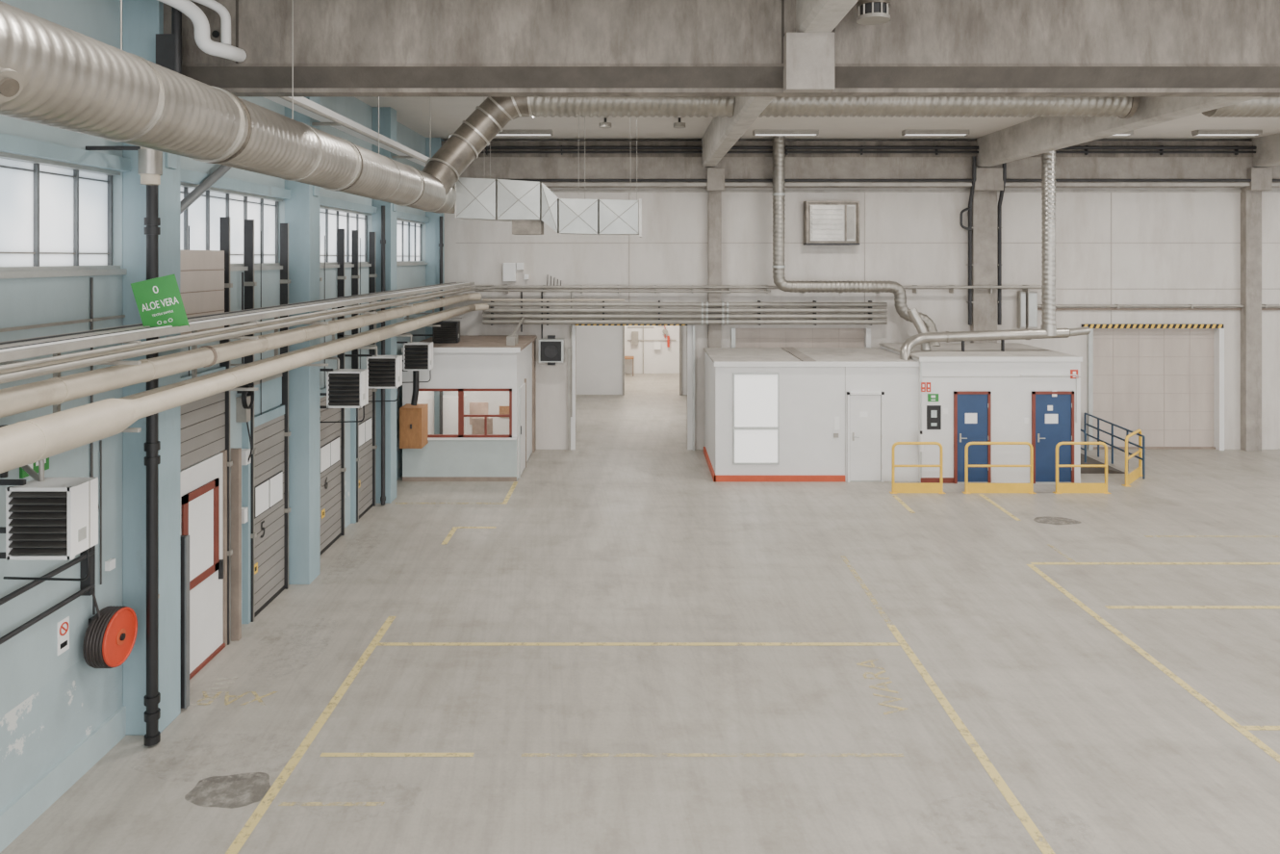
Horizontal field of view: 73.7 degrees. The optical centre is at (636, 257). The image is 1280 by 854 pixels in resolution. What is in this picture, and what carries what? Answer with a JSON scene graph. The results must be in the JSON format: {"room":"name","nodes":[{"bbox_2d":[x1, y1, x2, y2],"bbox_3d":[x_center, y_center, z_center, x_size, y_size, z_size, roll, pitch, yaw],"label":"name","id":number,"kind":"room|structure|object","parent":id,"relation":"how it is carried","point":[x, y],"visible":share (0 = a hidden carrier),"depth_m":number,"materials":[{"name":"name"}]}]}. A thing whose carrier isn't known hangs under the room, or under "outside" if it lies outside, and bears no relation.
{"room":"factory floor","nodes":[
{"label":"factory floor","id":0,"kind":"room"},
{"bbox_2d":[0,545,95,644],"bbox_3d":[-5.540,3.150,6.325,0.120,0.500,4.650,0,0,0],"label":"bracket","id":1,"kind":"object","parent":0,"point":[87,586],"depth_m":8.15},
{"bbox_2d":[143,184,160,745],"bbox_3d":[-5.170,2.040,9.171,0.156,6.280,0.258,0,0,0],"label":"drain pipe","id":2,"kind":"object","parent":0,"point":[151,700],"visible":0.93,"depth_m":9.07,"materials":[{"name":"black plastic"}]},
{"bbox_2d":[0,0,425,812],"bbox_3d":[-5.750,1.000,10.100,0.300,8.400,26.200,0,0,0],"label":"wall","id":3,"kind":"structure","parent":0,"point":[50,703],"depth_m":8.50,"materials":[{"name":"blue paint"}]},
{"bbox_2d":[0,459,99,581],"bbox_3d":[-5.115,2.246,7.243,0.970,1.151,0.536,0,0,0],"label":"heater","id":4,"kind":"object","parent":3,"relation":"attached to","point":[48,518],"visible":0.84,"depth_m":7.01,"materials":[{"name":"white paint"}]},
{"bbox_2d":[0,152,120,271],"bbox_3d":[-5.710,-0.405,7.275,0.180,1.070,4.050,0,0,0],"label":"window","id":5,"kind":"structure","parent":3,"relation":"in","point":[55,215],"depth_m":8.39,"materials":[{"name":"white glass"}]},
{"bbox_2d":[0,705,126,852],"bbox_3d":[-5.580,5.040,3.150,0.040,0.320,12.300,0,0,0],"label":"baseboard","id":6,"kind":"structure","parent":3,"relation":"attached to","point":[22,811],"depth_m":8.24,"materials":[{"name":"blue paint"}]},
{"bbox_2d":[57,615,69,655],"bbox_3d":[-5.590,3.690,8.340,0.019,0.320,0.160,0,0,0],"label":"prohibition sign","id":7,"kind":"object","parent":3,"relation":"attached to","point":[64,625],"visible":1,"depth_m":8.33,"materials":[{"name":"white paint"}]},
{"bbox_2d":[0,340,140,432],"bbox_3d":[-4.900,1.085,7.220,1.400,0.770,0.040,0,0,0],"label":"bracket","id":8,"kind":"object","parent":3,"relation":"attached to","point":[57,407],"visible":0.33,"depth_m":7.20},
{"bbox_2d":[90,277,102,584],"bbox_3d":[-5.580,1.800,8.799,0.026,3.200,0.220,0,0,0],"label":"cable","id":9,"kind":"object","parent":3,"relation":"attached to","point":[91,278],"depth_m":8.75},
{"bbox_2d":[82,544,137,667],"bbox_3d":[-5.433,3.242,8.770,0.335,1.884,0.588,0,0,0],"label":"hose reel","id":10,"kind":"object","parent":3,"relation":"attached to","point":[111,634],"visible":1,"depth_m":8.65,"materials":[{"name":"metal"}]},
{"bbox_2d":[85,146,162,184],"bbox_3d":[-5.220,-1.225,8.700,0.760,0.950,0.220,0,0,0],"label":"stub","id":11,"kind":"object","parent":3,"relation":"attached to","point":[149,161],"visible":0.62,"depth_m":8.63,"materials":[{"name":"beige paint"}]},
{"bbox_2d":[180,535,189,708],"bbox_3d":[-5.380,4.175,9.830,0.440,2.050,0.080,0,0,0],"label":"open door leaf","id":12,"kind":"structure","parent":3,"relation":"in","point":[185,539],"depth_m":9.80,"materials":[{"name":"metal"}]},
{"bbox_2d":[180,249,224,334],"bbox_3d":[-5.552,0.425,10.810,0.096,1.050,1.220,0,0,0],"label":"gate panel","id":13,"kind":"object","parent":3,"relation":"attached to","point":[202,271],"visible":0.61,"depth_m":10.85,"materials":[{"name":"metal"}]},
{"bbox_2d":[180,217,232,644],"bbox_3d":[-5.525,2.325,10.810,0.150,5.750,1.580,0,0,0],"label":"gate","id":14,"kind":"object","parent":3,"relation":"attached to","point":[206,422],"visible":0.36,"depth_m":11.28,"materials":[{"name":"metal"}]},
{"bbox_2d":[180,447,241,679],"bbox_3d":[-5.500,3.890,11.000,0.200,2.620,1.700,0,0,0],"label":"door","id":15,"kind":"structure","parent":3,"relation":"in","point":[204,482],"depth_m":11.12,"materials":[{"name":"white paint"}]},
{"bbox_2d":[0,132,429,332],"bbox_3d":[-5.550,-0.555,10.100,0.100,2.410,26.200,0,0,0],"label":"trim","id":16,"kind":"structure","parent":3,"relation":"attached to","point":[10,143],"depth_m":8.85,"materials":[{"name":"metal"}]},
{"bbox_2d":[180,181,282,266],"bbox_3d":[-5.710,-0.405,11.675,0.180,1.070,3.850,0,0,0],"label":"window","id":17,"kind":"structure","parent":3,"relation":"in","point":[202,217],"depth_m":12.17,"materials":[{"name":"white glass"}]},
{"bbox_2d":[235,272,252,523],"bbox_3d":[-5.500,1.950,11.020,0.199,3.500,2.140,0,0,0],"label":"control box","id":18,"kind":"object","parent":3,"relation":"attached to","point":[243,415],"visible":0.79,"depth_m":11.95,"materials":[{"name":"white paint"}]},
{"bbox_2d":[242,219,290,623],"bbox_3d":[-5.525,2.325,12.835,0.150,5.750,1.410,0,0,0],"label":"gate","id":19,"kind":"object","parent":3,"relation":"attached to","point":[266,478],"visible":0.91,"depth_m":12.71,"materials":[{"name":"grey metal"}]},
{"bbox_2d":[254,372,281,414],"bbox_3d":[-5.570,2.040,12.835,0.060,0.480,1.070,0,0,0],"label":"gate panel","id":20,"kind":"object","parent":19,"relation":"attached to","point":[271,386],"visible":0.64,"depth_m":12.87,"materials":[{"name":"blue paint"}]},
{"bbox_2d":[319,226,346,558],"bbox_3d":[-5.525,2.325,15.400,0.150,5.750,1.440,0,0,0],"label":"gate","id":21,"kind":"object","parent":3,"relation":"attached to","point":[332,469],"visible":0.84,"depth_m":15.50,"materials":[{"name":"grey metal"}]},
{"bbox_2d":[319,357,368,422],"bbox_3d":[-5.075,2.251,14.393,1.050,1.162,0.536,0,0,0],"label":"heater","id":22,"kind":"object","parent":3,"relation":"attached to","point":[345,388],"visible":0.94,"depth_m":14.17,"materials":[{"name":"white paint"}]},
{"bbox_2d":[319,204,371,264],"bbox_3d":[-5.710,-0.405,16.075,0.180,1.070,4.050,0,0,0],"label":"window","id":23,"kind":"structure","parent":3,"relation":"in","point":[331,218],"depth_m":16.48,"materials":[{"name":"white glass"}]},
{"bbox_2d":[262,96,460,177],"bbox_3d":[-5.085,-2.185,16.300,1.030,0.230,12.800,0,0,0],"label":"cable tray","id":24,"kind":"object","parent":3,"relation":"attached to","point":[326,116],"visible":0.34,"depth_m":13.89,"materials":[{"name":"paint"}]},
{"bbox_2d":[350,230,377,523],"bbox_3d":[-5.525,2.325,17.375,0.150,5.750,1.290,0,0,0],"label":"gate","id":25,"kind":"object","parent":3,"relation":"attached to","point":[363,447],"visible":0.7,"depth_m":17.12,"materials":[{"name":"grey metal"}]},
{"bbox_2d":[344,344,402,402],"bbox_3d":[-5.075,2.251,16.493,1.050,1.162,0.536,0,0,0],"label":"heater","id":26,"kind":"object","parent":3,"relation":"attached to","point":[384,371],"visible":0.76,"depth_m":16.27,"materials":[{"name":"white paint"}]},
{"bbox_2d":[396,217,424,262],"bbox_3d":[-5.710,-0.405,20.625,0.180,1.070,4.150,0,0,0],"label":"window","id":27,"kind":"structure","parent":3,"relation":"in","point":[408,232],"depth_m":21.50,"materials":[{"name":"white glass"}]},
{"bbox_2d":[396,332,433,383],"bbox_3d":[-5.075,2.251,19.043,1.050,1.162,0.536,0,0,0],"label":"heater","id":28,"kind":"object","parent":3,"relation":"attached to","point":[417,355],"visible":0.82,"depth_m":18.82,"materials":[{"name":"white paint"}]},
{"bbox_2d":[411,312,460,342],"bbox_3d":[-4.986,1.901,21.227,1.217,1.082,0.502,0,0,3],"label":"heater","id":29,"kind":"object","parent":3,"relation":"attached to","point":[448,331],"visible":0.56,"depth_m":20.99,"materials":[{"name":"metal"}]},
{"bbox_2d":[438,216,443,434],"bbox_3d":[-5.150,2.040,22.595,0.120,6.280,0.210,0,0,0],"label":"drain pipe","id":30,"kind":"object","parent":3,"relation":"attached to","point":[441,244],"visible":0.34,"depth_m":22.51,"materials":[{"name":"metal"}]},
{"bbox_3d":[-4.900,1.085,2.420,1.400,0.770,0.040,0,0,0],"label":"bracket","id":31,"kind":"object","parent":3,"relation":"attached to","visible":0},
{"bbox_2d":[0,303,488,473],"bbox_3d":[-4.267,1.300,9.951,0.456,0.308,25.905,0,0,0],"label":"pipe","id":32,"kind":"object","parent":31,"relation":"attached to","point":[31,441],"visible":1,"depth_m":6.97,"materials":[{"name":"metal"}]},
{"bbox_2d":[0,281,493,383],"bbox_3d":[-4.331,0.753,9.940,1.038,0.227,25.880,0,0,0],"label":"pipe","id":33,"kind":"object","parent":31,"relation":"on","point":[14,349],"visible":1,"depth_m":7.97,"materials":[{"name":"metal"}]},
{"bbox_2d":[130,274,189,327],"bbox_3d":[-4.496,0.446,8.072,0.491,0.594,0.072,0,0,-14],"label":"sign","id":34,"kind":"object","parent":33,"relation":"attached to","point":[159,301],"visible":1,"depth_m":8.06,"materials":[{"name":"paint"}]},
{"bbox_2d":[119,306,460,399],"bbox_3d":[-4.720,1.340,9.800,0.120,0.120,25.600,0,0,0],"label":"pipe","id":35,"kind":"object","parent":31,"relation":"attached to","point":[205,376],"visible":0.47,"depth_m":10.48,"materials":[{"name":"metal"}]},
{"bbox_2d":[284,96,319,584],"bbox_3d":[-5.385,1.000,13.825,0.430,8.400,0.450,0,0,0],"label":"concrete pillar","id":36,"kind":"structure","parent":0,"point":[302,210],"depth_m":13.60,"materials":[{"name":"blue paint"}]},
{"bbox_2d":[332,301,377,348],"bbox_3d":[-4.700,1.085,13.820,1.000,0.770,0.040,0,0,0],"label":"bracket","id":37,"kind":"object","parent":36,"relation":"attached to","point":[333,319],"visible":0.3,"depth_m":13.80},
{"bbox_2d":[0,292,481,417],"bbox_3d":[-4.371,1.030,9.935,0.483,0.224,25.871,0,0,0],"label":"pipe","id":38,"kind":"object","parent":37,"relation":"attached to","point":[15,399],"visible":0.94,"depth_m":8.15,"materials":[{"name":"metal"}]},
{"bbox_2d":[372,106,396,503],"bbox_3d":[-5.385,1.000,18.325,0.430,8.400,0.450,0,0,0],"label":"concrete pillar","id":39,"kind":"structure","parent":0,"point":[387,115],"depth_m":18.10,"materials":[{"name":"blue paint"}]},
{"bbox_2d":[380,205,385,505],"bbox_3d":[-5.320,2.040,17.995,0.120,6.280,0.210,0,0,0],"label":"drain pipe","id":40,"kind":"object","parent":39,"relation":"attached to","point":[382,241],"visible":0.68,"depth_m":17.91,"materials":[{"name":"metal"}]},
{"bbox_2d":[576,325,686,394],"bbox_3d":[-0.450,3.000,32.600,5.100,4.400,0.200,0,0,0],"label":"wall partition","id":41,"kind":"structure","parent":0,"point":[599,347],"depth_m":32.50,"materials":[{"name":"white paint"}]},
{"bbox_2d":[622,325,681,395],"bbox_3d":[0.603,3.610,32.425,2.242,3.180,0.150,0,0,0],"label":"door frame","id":42,"kind":"structure","parent":41,"relation":"attached to","point":[623,325],"depth_m":32.35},
{"bbox_2d":[0,373,1279,853],"bbox_3d":[9.000,5.300,19.000,30.000,0.200,44.000,0,0,0],"label":"floor","id":43,"kind":"structure","parent":0,"point":[627,534],"depth_m":10.49,"materials":[{"name":"concrete"}]},
{"bbox_2d":[122,0,180,735],"bbox_3d":[-5.385,1.000,9.525,0.430,8.400,0.450,0,0,0],"label":"concrete pillar","id":44,"kind":"structure","parent":43,"relation":"on","point":[141,19],"depth_m":9.30,"materials":[{"name":"paint"}]},
{"bbox_2d":[225,615,396,853],"bbox_3d":[-3.535,5.197,7.450,0.110,0.001,9.900,0,0,0],"label":"floor marking","id":45,"kind":"object","parent":43,"relation":"on","point":[241,838],"depth_m":9.03,"materials":[{"name":"yellow"}]},
{"bbox_2d":[319,752,474,756],"bbox_3d":[-2.500,5.196,8.935,1.600,0.001,0.070,0,0,0],"label":"floor marking","id":46,"kind":"object","parent":43,"relation":"on","point":[322,754],"depth_m":8.92,"materials":[{"name":"yellow"}]},
{"bbox_2d":[425,137,444,434],"bbox_3d":[-5.385,1.000,22.925,0.430,8.400,0.450,0,0,0],"label":"concrete pillar","id":47,"kind":"structure","parent":43,"relation":"on","point":[432,145],"depth_m":22.70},
{"bbox_2d":[401,334,537,481],"bbox_3d":[-4.070,3.640,21.505,2.760,3.120,3.390,0,0,0],"label":"booth","id":48,"kind":"object","parent":43,"relation":"on","point":[488,385],"visible":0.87,"depth_m":19.90,"materials":[{"name":"white paint"}]},
{"bbox_2d":[399,403,428,448],"bbox_3d":[-5.102,3.852,19.575,0.500,0.914,0.650,0,0,0],"label":"electrical box","id":49,"kind":"object","parent":48,"relation":"attached to","point":[413,419],"visible":1,"depth_m":19.28,"materials":[{"name":"orange wood"}]},
{"bbox_2d":[376,641,899,645],"bbox_3d":[0.030,5.196,11.495,7.020,0.001,0.090,0,0,0],"label":"floor marking","id":50,"kind":"object","parent":43,"relation":"on","point":[380,643],"depth_m":11.48,"materials":[{"name":"yellow"}]},
{"bbox_2d":[520,752,904,756],"bbox_3d":[0.800,5.196,8.930,4.000,0.001,0.060,0,0,0],"label":"floor marking line","id":51,"kind":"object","parent":43,"relation":"on","point":[545,754],"depth_m":8.92,"materials":[{"name":"yellow"}]},
{"bbox_2d":[703,347,919,481],"bbox_3d":[4.190,3.797,21.415,4.780,2.805,3.130,0,0,0],"label":"building block","id":52,"kind":"object","parent":43,"relation":"on","point":[770,413],"visible":0.99,"depth_m":19.90,"materials":[{"name":"paint"}]},
{"bbox_2d":[846,391,884,481],"bbox_3d":[5.340,4.160,19.849,0.852,2.080,0.102,0,0,0],"label":"door","id":53,"kind":"structure","parent":52,"relation":"attached to","point":[865,410],"depth_m":19.86,"materials":[{"name":"white paint"}]},
{"bbox_2d":[899,150,1090,359],"bbox_3d":[8.779,-0.351,20.900,4.906,5.698,1.236,0,0,0],"label":"duct","id":54,"kind":"object","parent":52,"relation":"on","point":[1048,329],"visible":0.88,"depth_m":20.86,"materials":[{"name":"metal"}]},
{"bbox_2d":[889,441,945,493],"bbox_3d":[6.222,4.634,18.900,1.205,1.132,0.140,0,0,0],"label":"barrier","id":55,"kind":"object","parent":43,"relation":"on","point":[896,487],"visible":1,"depth_m":18.88,"materials":[{"name":"metal"}]},
{"bbox_2d":[887,624,1055,853],"bbox_3d":[3.605,5.197,7.300,0.110,0.001,9.600,0,0,0],"label":"floor marking","id":56,"kind":"object","parent":43,"relation":"on","point":[1030,826],"depth_m":8.96,"materials":[{"name":"yellow"}]},
{"bbox_2d":[878,342,1082,483],"bbox_3d":[8.425,3.740,21.343,3.770,2.920,3.275,0,0,0],"label":"building","id":57,"kind":"structure","parent":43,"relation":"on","point":[1011,375],"depth_m":19.75,"materials":[{"name":"white paint"}]},
{"bbox_2d":[926,405,941,429],"bbox_3d":[6.886,3.685,19.741,0.323,0.557,0.018,0,0,0],"label":"board","id":58,"kind":"object","parent":57,"relation":"attached to","point":[934,412],"visible":1,"depth_m":19.73,"materials":[{"name":"black plastic"}]},
{"bbox_2d":[953,390,991,483],"bbox_3d":[7.765,4.140,19.699,0.835,2.120,0.102,0,0,0],"label":"door","id":59,"kind":"structure","parent":57,"relation":"attached to","point":[972,409],"depth_m":19.71,"materials":[{"name":"blue paint"}]},
{"bbox_2d":[1031,390,1074,483],"bbox_3d":[9.630,4.140,19.699,0.957,2.120,0.102,0,0,0],"label":"door","id":60,"kind":"structure","parent":57,"relation":"attached to","point":[1052,417],"depth_m":19.71,"materials":[{"name":"blue paint"}]},
{"bbox_2d":[962,441,1036,493],"bbox_3d":[8.033,4.634,18.900,1.589,1.132,0.140,0,0,0],"label":"barrier","id":61,"kind":"object","parent":43,"relation":"on","point":[969,487],"visible":1,"depth_m":18.88,"materials":[{"name":"metal"}]},
{"bbox_2d":[1052,441,1111,493],"bbox_3d":[9.866,4.634,18.900,1.227,1.132,0.140,0,0,0],"label":"barrier","id":62,"kind":"object","parent":43,"relation":"on","point":[1061,487],"visible":1,"depth_m":18.88,"materials":[{"name":"metal"}]},
{"bbox_2d":[1080,453,1125,473],"bbox_3d":[11.065,5.090,21.850,1.570,0.220,2.500,0,0,0],"label":"ramp","id":63,"kind":"object","parent":43,"relation":"on","point":[1089,461],"visible":0.14,"depth_m":20.60,"materials":[{"name":"concrete"}]},
{"bbox_2d":[1080,411,1145,479],"bbox_3d":[11.575,4.688,21.600,1.200,1.024,3.048,0,0,0],"label":"handrail","id":64,"kind":"object","parent":63,"relation":"attached to","point":[1084,430],"visible":0.68,"depth_m":21.35,"materials":[{"name":"metal"}]},
{"bbox_2d":[1121,429,1142,486],"bbox_3d":[11.625,4.634,19.950,0.198,1.132,1.436,0,0,43],"label":"barrier","id":65,"kind":"object","parent":43,"relation":"on","point":[1137,473],"visible":0.98,"depth_m":19.85,"materials":[{"name":"metal"}]},
{"bbox_2d":[1026,563,1279,763],"bbox_3d":[6.675,5.197,9.750,0.110,0.001,9.500,0,0,0],"label":"floor marking","id":66,"kind":"object","parent":43,"relation":"on","point":[1214,707],"depth_m":10.71,"materials":[{"name":"yellow"}]},
{"bbox_2d":[1030,562,1279,563],"bbox_3d":[11.365,5.197,14.535,9.270,0.001,0.110,0,0,0],"label":"floor marking","id":67,"kind":"object","parent":43,"relation":"on","point":[1031,562],"depth_m":14.57,"materials":[{"name":"yellow"}]},
{"bbox_2d":[1104,605,1279,608],"bbox_3d":[10.500,5.197,12.710,7.000,0.001,0.100,0,0,0],"label":"floor marking","id":68,"kind":"object","parent":43,"relation":"on","point":[1110,606],"depth_m":12.72,"materials":[{"name":"yellow"}]},
{"bbox_2d":[1240,167,1272,451],"bbox_3d":[16.635,1.400,22.950,0.550,7.600,0.500,0,0,0],"label":"concrete pillar","id":69,"kind":"structure","parent":43,"relation":"on","point":[1261,178],"depth_m":22.98,"materials":[{"name":"concrete"}]},
{"bbox_2d":[624,325,679,373],"bbox_3d":[-0.450,3.000,38.600,5.100,4.400,0.200,0,0,0],"label":"wall","id":70,"kind":"structure","parent":0,"point":[664,360],"depth_m":38.50,"materials":[{"name":"white paint"}]},
{"bbox_2d":[627,325,676,373],"bbox_3d":[0.700,3.739,38.400,2.200,2.922,0.200,0,0,0],"label":"pipes","id":71,"kind":"object","parent":70,"relation":"attached to","point":[634,340],"visible":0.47,"depth_m":38.30,"materials":[{"name":"metal"}]},
{"bbox_2d":[706,167,724,347],"bbox_3d":[2.125,1.400,22.950,0.470,7.600,0.500,0,0,0],"label":"concrete pillar","id":72,"kind":"structure","parent":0,"point":[715,176],"depth_m":22.98,"materials":[{"name":"concrete"}]},
{"bbox_2d":[163,0,1279,96],"bbox_3d":[9.200,-2.510,9.560,29.600,1.380,0.720,0,0,0],"label":"concrete girder","id":73,"kind":"object","parent":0,"point":[342,47],"visible":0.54,"depth_m":9.39,"materials":[{"name":"concrete"}]},
{"bbox_2d":[155,6,181,74],"bbox_3d":[-5.025,-2.400,9.225,0.250,1.400,0.150,0,0,0],"label":"box","id":74,"kind":"object","parent":73,"relation":"attached to","point":[168,46],"visible":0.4,"depth_m":9.15,"materials":[{"name":"metal"}]},
{"bbox_2d":[157,0,246,62],"bbox_3d":[-4.908,-2.590,8.840,1.631,0.918,0.373,0,0,-34],"label":"vent pipe","id":75,"kind":"object","parent":73,"relation":"attached to","point":[224,49],"visible":1,"depth_m":8.96,"materials":[{"name":"metal"}]},
{"bbox_2d":[180,164,230,213],"bbox_3d":[-5.450,-0.850,10.675,0.140,1.123,1.917,0,0,0],"label":"brace","id":76,"kind":"object","parent":73,"relation":"attached to","point":[186,202],"visible":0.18,"depth_m":10.68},
{"bbox_2d":[167,320,257,390],"bbox_3d":[-4.700,1.085,9.470,1.000,0.770,0.040,0,0,0],"label":"bracket","id":77,"kind":"object","parent":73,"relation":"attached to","point":[193,371],"visible":0.3,"depth_m":9.45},
{"bbox_2d":[354,96,1279,140],"bbox_3d":[9.000,-3.300,10.250,30.000,0.200,26.500,0,0,0],"label":"ceiling","id":78,"kind":"structure","parent":0,"point":[429,116],"depth_m":20.64,"materials":[{"name":"paint"}]},
{"bbox_2d":[496,129,552,135],"bbox_3d":[-2.900,-3.135,21.395,1.600,0.130,0.270,0,0,0],"label":"fluorescent light","id":79,"kind":"object","parent":78,"relation":"attached to","point":[504,132],"visible":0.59,"depth_m":21.26,"materials":[{"name":"plastic"}]},
{"bbox_2d":[422,117,641,237],"bbox_3d":[-1.978,-1.797,16.148,4.164,2.806,0.963,0,0,0],"label":"air duct","id":80,"kind":"object","parent":78,"relation":"hanging from","point":[527,204],"visible":0.79,"depth_m":15.89,"materials":[{"name":"metal"}]},
{"bbox_2d":[0,0,1279,213],"bbox_3d":[8.001,-2.003,6.434,24.002,2.393,19.037,0,0,0],"label":"ventilation duct","id":81,"kind":"object","parent":78,"relation":"hanging from","point":[53,74],"visible":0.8,"depth_m":8.51,"materials":[{"name":"metal"}]},
{"bbox_2d":[701,0,858,167],"bbox_3d":[1.950,-2.815,9.950,0.380,0.770,25.900,0,0,0],"label":"roof beam","id":82,"kind":"structure","parent":78,"relation":"attached to","point":[721,135],"depth_m":13.86,"materials":[{"name":"concrete"}]},
{"bbox_2d":[753,129,819,135],"bbox_3d":[3.750,-3.135,21.395,1.600,0.130,0.270,0,0,0],"label":"fluorescent light","id":83,"kind":"object","parent":78,"relation":"attached to","point":[755,132],"visible":1,"depth_m":21.26,"materials":[{"name":"plastic"}]},
{"bbox_2d":[771,135,940,346],"bbox_3d":[5.757,-0.414,22.668,4.332,5.573,1.015,0,0,3],"label":"duct","id":84,"kind":"object","parent":78,"relation":"hanging from","point":[900,296],"visible":0.94,"depth_m":22.31,"materials":[{"name":"metal"}]},
{"bbox_2d":[856,0,890,25],"bbox_3d":[2.500,-2.850,9.000,0.340,0.700,0.340,0,0,0],"label":"lamp","id":85,"kind":"object","parent":78,"relation":"hanging from","point":[870,12],"visible":1,"depth_m":8.89,"materials":[{"name":"metal"}]},
{"bbox_2d":[901,129,969,135],"bbox_3d":[7.500,-3.135,21.395,1.600,0.130,0.270,0,0,0],"label":"fluorescent light","id":86,"kind":"object","parent":78,"relation":"attached to","point":[904,132],"visible":1,"depth_m":21.26,"materials":[{"name":"plastic"}]},
{"bbox_2d":[975,96,1262,167],"bbox_3d":[9.310,-2.815,9.950,0.380,0.770,25.900,0,0,0],"label":"roof beam","id":87,"kind":"structure","parent":78,"relation":"attached to","point":[1040,135],"depth_m":17.74,"materials":[{"name":"concrete"}]},
{"bbox_2d":[1191,129,1262,135],"bbox_3d":[14.800,-3.135,21.395,1.600,0.130,0.270,0,0,0],"label":"fluorescent light","id":88,"kind":"object","parent":78,"relation":"attached to","point":[1195,132],"visible":1,"depth_m":21.26,"materials":[{"name":"plastic"}]},
{"bbox_2d":[1251,132,1279,167],"bbox_3d":[16.690,-2.815,9.950,0.380,0.770,25.900,0,0,0],"label":"roof beam","id":89,"kind":"structure","parent":78,"relation":"attached to","point":[1267,150],"depth_m":22.36,"materials":[{"name":"concrete"}]},
{"bbox_2d":[441,141,1279,187],"bbox_3d":[9.400,-2.510,22.980,29.200,1.220,0.440,0,0,0],"label":"concrete girder","id":90,"kind":"object","parent":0,"point":[503,166],"visible":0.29,"depth_m":22.86,"materials":[{"name":"concrete"}]},
{"bbox_2d":[480,145,1279,181],"bbox_3d":[9.550,-2.518,22.777,28.900,0.965,0.165,0,0,0],"label":"ceiling beam","id":91,"kind":"structure","parent":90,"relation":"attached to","point":[1086,147],"depth_m":22.71,"materials":[{"name":"metal"}]},
{"bbox_2d":[444,140,1279,449],"bbox_3d":[9.000,1.000,23.350,30.000,8.400,0.300,0,0,0],"label":"wall","id":92,"kind":"structure","parent":0,"point":[666,217],"depth_m":23.20,"materials":[{"name":"paint"}]},
{"bbox_2d":[503,262,516,281],"bbox_3d":[-3.425,0.378,23.120,0.338,0.495,0.160,0,0,0],"label":"junction box","id":93,"kind":"object","parent":92,"relation":"attached to","point":[509,268],"visible":1,"depth_m":23.04,"materials":[{"name":"white paint"}]},
{"bbox_2d":[538,291,564,364],"bbox_3d":[-2.266,1.900,22.935,0.660,2.000,0.530,0,0,0],"label":"heater","id":94,"kind":"object","parent":92,"relation":"attached to","point":[551,349],"visible":0.9,"depth_m":22.70,"materials":[{"name":"metal"}]},
{"bbox_2d":[567,325,694,450],"bbox_3d":[-0.130,3.515,23.290,3.440,3.370,0.420,0,0,0],"label":"door frame","id":95,"kind":"structure","parent":92,"relation":"attached to","point":[690,329],"depth_m":23.14,"materials":[{"name":"white paint"}]},
{"bbox_2d":[475,276,1042,416],"bbox_3d":[3.300,2.374,22.985,15.200,3.853,0.430,0,0,0],"label":"bundle","id":96,"kind":"object","parent":92,"relation":"attached to","point":[1026,288],"visible":0.98,"depth_m":22.80,"materials":[{"name":"metal"}]},
{"bbox_2d":[731,328,870,347],"bbox_3d":[4.465,3.550,23.220,3.770,3.300,0.280,0,0,0],"label":"wall panel","id":97,"kind":"object","parent":92,"relation":"attached to","point":[740,337],"visible":0.23,"depth_m":23.30,"materials":[{"name":"metal"}]},
{"bbox_2d":[803,201,859,245],"bbox_3d":[5.265,-0.940,23.000,1.430,1.180,0.400,0,0,0],"label":"ventilation unit","id":98,"kind":"object","parent":92,"relation":"attached to","point":[825,222],"visible":1,"depth_m":22.83,"materials":[{"name":"metal"}]},
{"bbox_2d":[456,189,1279,323],"bbox_3d":[9.550,-0.030,23.175,28.900,3.660,0.050,0,0,0],"label":"trim","id":99,"kind":"structure","parent":92,"relation":"attached to","point":[552,191],"depth_m":23.17,"materials":[{"name":"metal"}]},
{"bbox_2d":[959,155,1006,325],"bbox_3d":[9.287,-0.450,22.933,1.145,4.500,0.535,0,0,0],"label":"cable riser","id":100,"kind":"object","parent":92,"relation":"attached to","point":[974,158],"visible":0.95,"depth_m":22.98,"materials":[{"name":"metal"}]},
{"bbox_2d":[1017,290,1025,328],"bbox_3d":[10.424,1.400,23.090,0.156,1.000,0.220,0,0,0],"label":"electrical box","id":101,"kind":"object","parent":92,"relation":"attached to","point":[1021,295],"visible":0.96,"depth_m":23.00,"materials":[{"name":"metal"}]},
{"bbox_2d":[1025,290,1037,328],"bbox_3d":[10.683,1.400,23.090,0.259,1.000,0.220,0,0,0],"label":"electrical box","id":102,"kind":"object","parent":92,"relation":"attached to","point":[1032,297],"visible":0.93,"depth_m":22.98,"materials":[{"name":"metal"}]},
{"bbox_2d":[1081,323,1224,328],"bbox_3d":[14.000,1.845,23.148,3.800,0.110,0.103,0,0,0],"label":"strip","id":103,"kind":"object","parent":92,"relation":"attached to","point":[1090,325],"visible":0.97,"depth_m":23.10,"materials":[{"name":"black plastic"}]},
{"bbox_2d":[1087,328,1224,450],"bbox_3d":[14.080,3.550,23.220,3.640,3.300,0.280,0,0,0],"label":"gate","id":104,"kind":"object","parent":92,"relation":"attached to","point":[1166,384],"visible":0.93,"depth_m":23.30,"materials":[{"name":"metal"}]},
{"bbox_2d":[1037,304,1279,307],"bbox_3d":[17.300,1.305,23.125,13.400,0.110,0.150,0,0,0],"label":"conduit","id":105,"kind":"object","parent":92,"relation":"attached to","point":[1038,305],"visible":0.85,"depth_m":23.07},
{"bbox_2d":[970,167,1003,342],"bbox_3d":[9.400,1.400,22.950,0.760,7.600,0.500,0,0,0],"label":"concrete pillar","id":106,"kind":"structure","parent":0,"point":[988,180],"depth_m":22.98,"materials":[{"name":"concrete"}]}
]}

